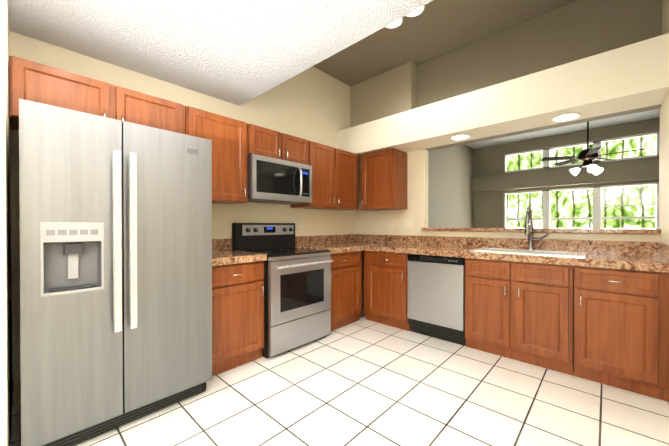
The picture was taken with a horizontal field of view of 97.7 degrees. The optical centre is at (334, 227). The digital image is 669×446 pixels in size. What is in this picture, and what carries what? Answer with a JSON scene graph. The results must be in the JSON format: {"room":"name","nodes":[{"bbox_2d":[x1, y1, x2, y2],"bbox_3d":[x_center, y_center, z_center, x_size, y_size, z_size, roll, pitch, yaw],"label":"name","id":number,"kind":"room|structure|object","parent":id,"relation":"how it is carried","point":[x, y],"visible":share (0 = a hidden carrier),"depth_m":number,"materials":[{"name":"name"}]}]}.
{"room":"kitchen","nodes":[
{"label":"kitchen","id":0,"kind":"room"},
{"bbox_2d":[0,0,11,445],"bbox_3d":[-1.806,-0.047,1.499,0.950,2.432,0.178,0,0,43],"label":"wall","id":1,"kind":"structure","parent":0,"point":[5,336],"depth_m":1.24,"materials":[{"name":"beige paint"}]},
{"bbox_2d":[7,0,432,105],"bbox_3d":[-0.747,-1.724,1.020,3.138,0.928,2.654,0,0,43],"label":"ceiling","id":2,"kind":"structure","parent":0,"point":[239,52],"depth_m":1.90,"materials":[{"name":"white paint"}]},
{"bbox_2d":[9,31,472,406],"bbox_3d":[0.550,-0.627,4.803,0.130,3.550,10.190,0,0,43],"label":"wall","id":3,"kind":"structure","parent":0,"point":[312,103],"depth_m":3.43,"materials":[{"name":"beige paint"}]},
{"bbox_2d":[9,56,184,133],"bbox_3d":[-1.625,-0.807,2.101,0.382,0.345,0.950,0,0,43],"label":"upper cabinet","id":4,"kind":"object","parent":3,"relation":"attached to","point":[38,82],"visible":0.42,"depth_m":1.89,"materials":[{"name":"brown wood"}]},
{"bbox_2d":[185,106,247,203],"bbox_3d":[-1.109,-0.608,2.656,0.382,0.750,0.552,0,0,43],"label":"upper cabinet","id":5,"kind":"object","parent":3,"relation":"attached to","point":[228,136],"visible":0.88,"depth_m":2.59,"materials":[{"name":"brown wood"}]},
{"bbox_2d":[248,124,307,164],"bbox_3d":[-0.659,-0.843,3.138,0.382,0.287,0.758,0,0,43],"label":"upper cabinet","id":6,"kind":"object","parent":3,"relation":"attached to","point":[263,141],"visible":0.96,"depth_m":2.98,"materials":[{"name":"brown wood"}]},
{"bbox_2d":[248,154,311,204],"bbox_3d":[-0.629,-0.480,3.113,0.464,0.423,0.756,0,0,43],"label":"microwave","id":7,"kind":"object","parent":6,"relation":"attached to","point":[274,180],"visible":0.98,"depth_m":2.96,"materials":[{"name":"grey metal"}]},
{"bbox_2d":[299,222,303,230],"bbox_3d":[-0.412,-0.010,3.687,0.008,0.118,0.072,0,0,43],"label":"outlet","id":8,"kind":"object","parent":3,"relation":"attached to","point":[301,226],"visible":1,"depth_m":3.68,"materials":[{"name":"white plastic"}]},
{"bbox_2d":[290,141,357,209],"bbox_3d":[-0.088,-0.615,3.753,0.382,0.750,0.906,0,0,43],"label":"upper cabinet","id":9,"kind":"object","parent":3,"relation":"attached to","point":[334,178],"visible":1,"depth_m":3.59,"materials":[{"name":"brown wood"}]},
{"bbox_2d":[10,303,668,445],"bbox_3d":[2.969,1.212,2.563,6.740,0.100,10.190,0,0,43],"label":"floor","id":10,"kind":"structure","parent":0,"point":[362,381],"depth_m":1.91,"materials":[{"name":"tile"}]},
{"bbox_2d":[19,99,211,445],"bbox_3d":[-1.423,0.274,1.944,0.847,1.760,0.910,0,0,43],"label":"refrigerator","id":11,"kind":"object","parent":10,"relation":"on","point":[115,273],"visible":1,"depth_m":1.60,"materials":[{"name":"grey metal"}]},
{"bbox_2d":[212,261,263,375],"bbox_3d":[-1.010,0.727,2.573,0.652,0.870,0.552,0,0,43],"label":"base cabinet","id":12,"kind":"object","parent":10,"relation":"on","point":[237,315],"visible":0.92,"depth_m":2.39,"materials":[{"name":"brown wood"}]},
{"bbox_2d":[212,239,266,265],"bbox_3d":[-1.014,0.204,2.573,0.642,0.174,0.554,0,0,43],"label":"countertop","id":13,"kind":"structure","parent":12,"relation":"on","point":[223,253],"depth_m":2.50,"materials":[{"name":"stone"}]},
{"bbox_2d":[232,223,332,358],"bbox_3d":[-0.519,0.557,3.017,0.730,1.205,0.760,0,0,43],"label":"range","id":14,"kind":"object","parent":10,"relation":"on","point":[297,297],"visible":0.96,"depth_m":2.83,"materials":[{"name":"silver metal"}]},
{"bbox_2d":[331,251,361,330],"bbox_3d":[-0.079,0.721,3.572,0.652,0.870,0.640,0,0,43],"label":"base cabinet","id":15,"kind":"object","parent":10,"relation":"on","point":[346,288],"visible":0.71,"depth_m":3.39,"materials":[{"name":"brown wood"}]},
{"bbox_2d":[295,234,363,253],"bbox_3d":[0.127,0.196,3.799,0.642,0.174,1.260,0,0,43],"label":"countertop","id":16,"kind":"structure","parent":15,"relation":"on","point":[321,242],"depth_m":3.70,"materials":[{"name":"stone"}]},
{"bbox_2d":[364,251,409,330],"bbox_3d":[0.774,0.720,3.641,0.606,0.870,0.652,0,0,43],"label":"base cabinet","id":17,"kind":"object","parent":10,"relation":"on","point":[385,288],"visible":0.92,"depth_m":3.41,"materials":[{"name":"brown wood"}]},
{"bbox_2d":[407,254,465,345],"bbox_3d":[1.222,0.725,3.230,0.596,0.866,0.590,0,0,43],"label":"dishwasher","id":18,"kind":"object","parent":10,"relation":"on","point":[436,296],"visible":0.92,"depth_m":2.99,"materials":[{"name":"silver metal"}]},
{"bbox_2d":[465,258,573,374],"bbox_3d":[1.738,0.726,2.744,0.809,0.870,0.652,0,0,43],"label":"base cabinet","id":19,"kind":"object","parent":10,"relation":"on","point":[521,311],"visible":0.92,"depth_m":2.48,"materials":[{"name":"brown wood"}]},
{"bbox_2d":[329,234,668,272],"bbox_3d":[1.262,0.266,3.191,3.132,0.305,0.642,0,0,43],"label":"countertop","id":20,"kind":"structure","parent":19,"relation":"on","point":[640,256],"depth_m":2.69,"materials":[{"name":"stone"}]},
{"bbox_2d":[524,206,548,249],"bbox_3d":[1.927,0.008,2.785,0.185,0.420,0.224,0,0,43],"label":"faucet","id":21,"kind":"object","parent":20,"relation":"on","point":[529,229],"visible":1,"depth_m":2.86,"materials":[{"name":"silver metal"}]},
{"bbox_2d":[573,266,668,401],"bbox_3d":[2.221,0.729,2.294,0.499,0.870,0.652,0,0,43],"label":"base cabinet","id":22,"kind":"object","parent":10,"relation":"on","point":[621,328],"visible":1,"depth_m":2.07,"materials":[{"name":"brown wood"}]},
{"bbox_2d":[350,61,415,127],"bbox_3d":[0.653,-1.742,4.093,1.000,0.730,0.140,0,0,43],"label":"wall","id":23,"kind":"structure","parent":0,"point":[387,93],"depth_m":3.97,"materials":[{"name":"beige paint"}]},
{"bbox_2d":[313,0,576,86],"bbox_3d":[0.820,-2.149,2.701,3.138,0.100,1.946,0,0,43],"label":"ceiling","id":24,"kind":"structure","parent":0,"point":[435,29],"depth_m":3.19,"materials":[{"name":"beige paint"}]},
{"bbox_2d":[385,18,402,28],"bbox_3d":[0.593,-2.098,2.984,0.212,0.005,0.212,0,0,43],"label":"recessed light","id":25,"kind":"object","parent":24,"relation":"in","point":[396,23],"visible":0.4,"depth_m":3.02,"materials":[{"name":"white plastic"}]},
{"bbox_2d":[406,5,424,16],"bbox_3d":[0.762,-2.097,2.814,0.212,0.005,0.212,0,0,43],"label":"recessed light","id":26,"kind":"object","parent":24,"relation":"in","point":[418,11],"visible":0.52,"depth_m":2.85,"materials":[{"name":"white plastic"}]},
{"bbox_2d":[356,0,661,303],"bbox_3d":[1.524,-0.619,3.466,3.138,3.550,0.120,0,0,43],"label":"wall","id":27,"kind":"structure","parent":0,"point":[574,31],"depth_m":3.03,"materials":[{"name":"beige paint"}]},
{"bbox_2d":[361,148,406,210],"bbox_3d":[0.645,-0.616,3.924,0.519,0.750,0.402,0,0,43],"label":"upper cabinet","id":28,"kind":"object","parent":27,"relation":"attached to","point":[383,179],"visible":1,"depth_m":3.78,"materials":[{"name":"brown wood"}]},
{"bbox_2d":[388,221,391,229],"bbox_3d":[0.774,-0.027,4.081,0.072,0.118,0.008,0,0,43],"label":"outlet","id":29,"kind":"object","parent":27,"relation":"attached to","point":[389,225],"visible":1,"depth_m":4.08,"materials":[{"name":"white plastic"}]},
{"bbox_2d":[404,219,411,227],"bbox_3d":[0.975,-0.046,3.892,0.118,0.118,0.009,0,0,43],"label":"light switch","id":30,"kind":"object","parent":27,"relation":"attached to","point":[407,223],"visible":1,"depth_m":3.88,"materials":[{"name":"white plastic"}]},
{"bbox_2d":[338,33,668,160],"bbox_3d":[1.343,-1.185,3.269,3.138,0.375,0.410,0,0,43],"label":"soffit","id":31,"kind":"structure","parent":27,"relation":"attached to","point":[629,77],"depth_m":2.62,"materials":[{"name":"beige paint"}]},
{"bbox_2d":[450,134,470,139],"bbox_3d":[1.391,-0.995,3.232,0.212,0.005,0.212,0,0,43],"label":"recessed light","id":32,"kind":"object","parent":31,"relation":"attached to","point":[461,137],"visible":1,"depth_m":3.23,"materials":[{"name":"white plastic"}]},
{"bbox_2d":[551,113,580,121],"bbox_3d":[2.088,-0.991,2.638,0.212,0.005,0.212,0,0,43],"label":"recessed light","id":33,"kind":"object","parent":31,"relation":"attached to","point":[565,117],"visible":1,"depth_m":2.63,"materials":[{"name":"white plastic"}]},
{"bbox_2d":[422,228,660,233],"bbox_3d":[1.972,0.029,3.152,2.048,0.040,0.335,0,0,43],"label":"wall cap","id":34,"kind":"object","parent":27,"relation":"on","point":[600,230],"visible":0.98,"depth_m":2.77,"materials":[{"name":"stone"}]},
{"bbox_2d":[466,108,659,148],"bbox_3d":[4.577,-2.304,4.268,6.500,0.150,5.230,0,0,43],"label":"ceiling","id":35,"kind":"structure","parent":0,"point":[638,116],"depth_m":6.63,"materials":[{"name":"white paint"}]},
{"bbox_2d":[541,121,645,175],"bbox_3d":[4.108,-1.542,4.703,1.236,1.378,1.243,0,0,43],"label":"ceiling fan","id":36,"kind":"object","parent":35,"relation":"hanging from","point":[587,156],"visible":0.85,"depth_m":4.72,"materials":[{"name":"brown metal"}]},
{"bbox_2d":[473,117,659,227],"bbox_3d":[6.399,-0.626,6.237,6.740,3.530,0.120,0,0,43],"label":"wall","id":37,"kind":"structure","parent":0,"point":[488,209],"depth_m":7.62,"materials":[{"name":"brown paint"}]},
{"bbox_2d":[471,158,658,191],"bbox_3d":[6.308,-1.190,6.128,6.490,0.400,0.160,0,0,43],"label":"wall band","id":38,"kind":"object","parent":37,"relation":"attached to","point":[644,169],"visible":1,"depth_m":6.83,"materials":[{"name":"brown paint"}]},
{"bbox_2d":[599,182,655,206],"bbox_3d":[6.276,-0.690,6.287,0.850,0.462,0.035,0,0,43],"label":"window blind","id":39,"kind":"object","parent":37,"relation":"in","point":[635,185],"depth_m":6.25,"materials":[{"name":"white plastic"}]},
{"bbox_2d":[659,0,668,244],"bbox_3d":[1.149,-0.601,0.673,0.120,3.550,4.720,0,0,43],"label":"wall","id":40,"kind":"structure","parent":0,"point":[664,171],"depth_m":2.22,"materials":[{"name":"beige paint"}]},
{"label":"outside","id":41,"kind":"structure","parent":0,"visible":0},
{"bbox_2d":[506,135,655,228],"bbox_3d":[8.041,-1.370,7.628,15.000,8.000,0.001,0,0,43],"label":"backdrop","id":42,"kind":"structure","parent":41,"point":[571,203],"depth_m":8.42,"materials":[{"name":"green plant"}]}
]}

